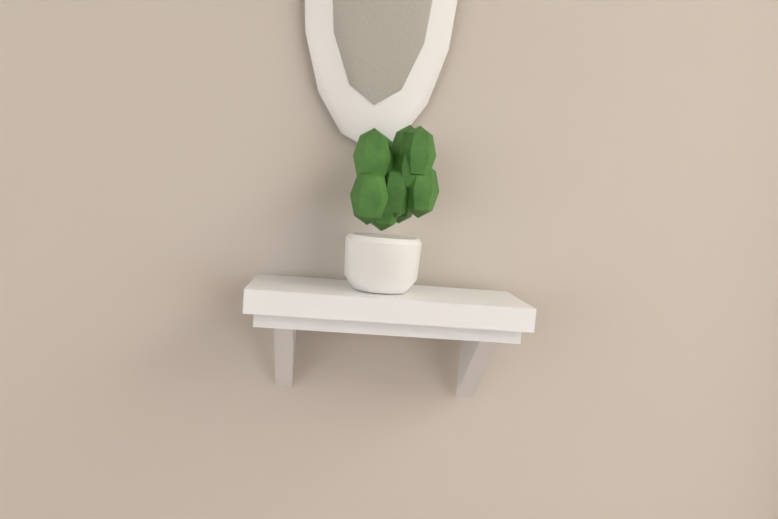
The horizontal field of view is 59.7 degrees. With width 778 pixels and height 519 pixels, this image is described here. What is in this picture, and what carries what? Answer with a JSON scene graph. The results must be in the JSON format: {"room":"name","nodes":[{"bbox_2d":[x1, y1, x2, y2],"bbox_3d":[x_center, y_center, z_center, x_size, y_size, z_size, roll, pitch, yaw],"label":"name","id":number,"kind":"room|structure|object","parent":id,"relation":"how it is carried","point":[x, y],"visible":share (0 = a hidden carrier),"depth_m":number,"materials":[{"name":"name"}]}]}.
{"room":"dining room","nodes":[
{"label":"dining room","id":0,"kind":"room"},
{"bbox_2d":[0,0,777,518],"bbox_3d":[0.050,-0.077,0.893,1.570,2.970,0.280,4,6,-5],"label":"wall","id":1,"kind":"structure","parent":0,"point":[176,176],"depth_m":0.82,"materials":[{"name":"beige paint"}]},
{"bbox_2d":[305,0,457,141],"bbox_3d":[-0.006,-0.326,0.765,0.180,0.400,0.030,4,6,-5],"label":"mirror","id":2,"kind":"object","parent":1,"relation":"attached to","point":[377,64],"visible":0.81,"depth_m":0.77,"materials":[{"name":"white painted wood"},{"name":"mirror glass"}]},
{"bbox_2d":[243,274,536,397],"bbox_3d":[-0.006,0.101,0.757,0.300,0.135,0.122,4,6,-5],"label":"shelf ledge","id":3,"kind":"object","parent":1,"relation":"attached to","point":[479,324],"visible":0.98,"depth_m":0.70,"materials":[{"name":"white wood"}]},
{"bbox_2d":[344,125,438,293],"bbox_3d":[0.004,-0.057,0.739,0.097,0.181,0.100,4,6,-5],"label":"potted plant","id":4,"kind":"object","parent":3,"relation":"on","point":[396,180],"visible":1,"depth_m":0.71,"materials":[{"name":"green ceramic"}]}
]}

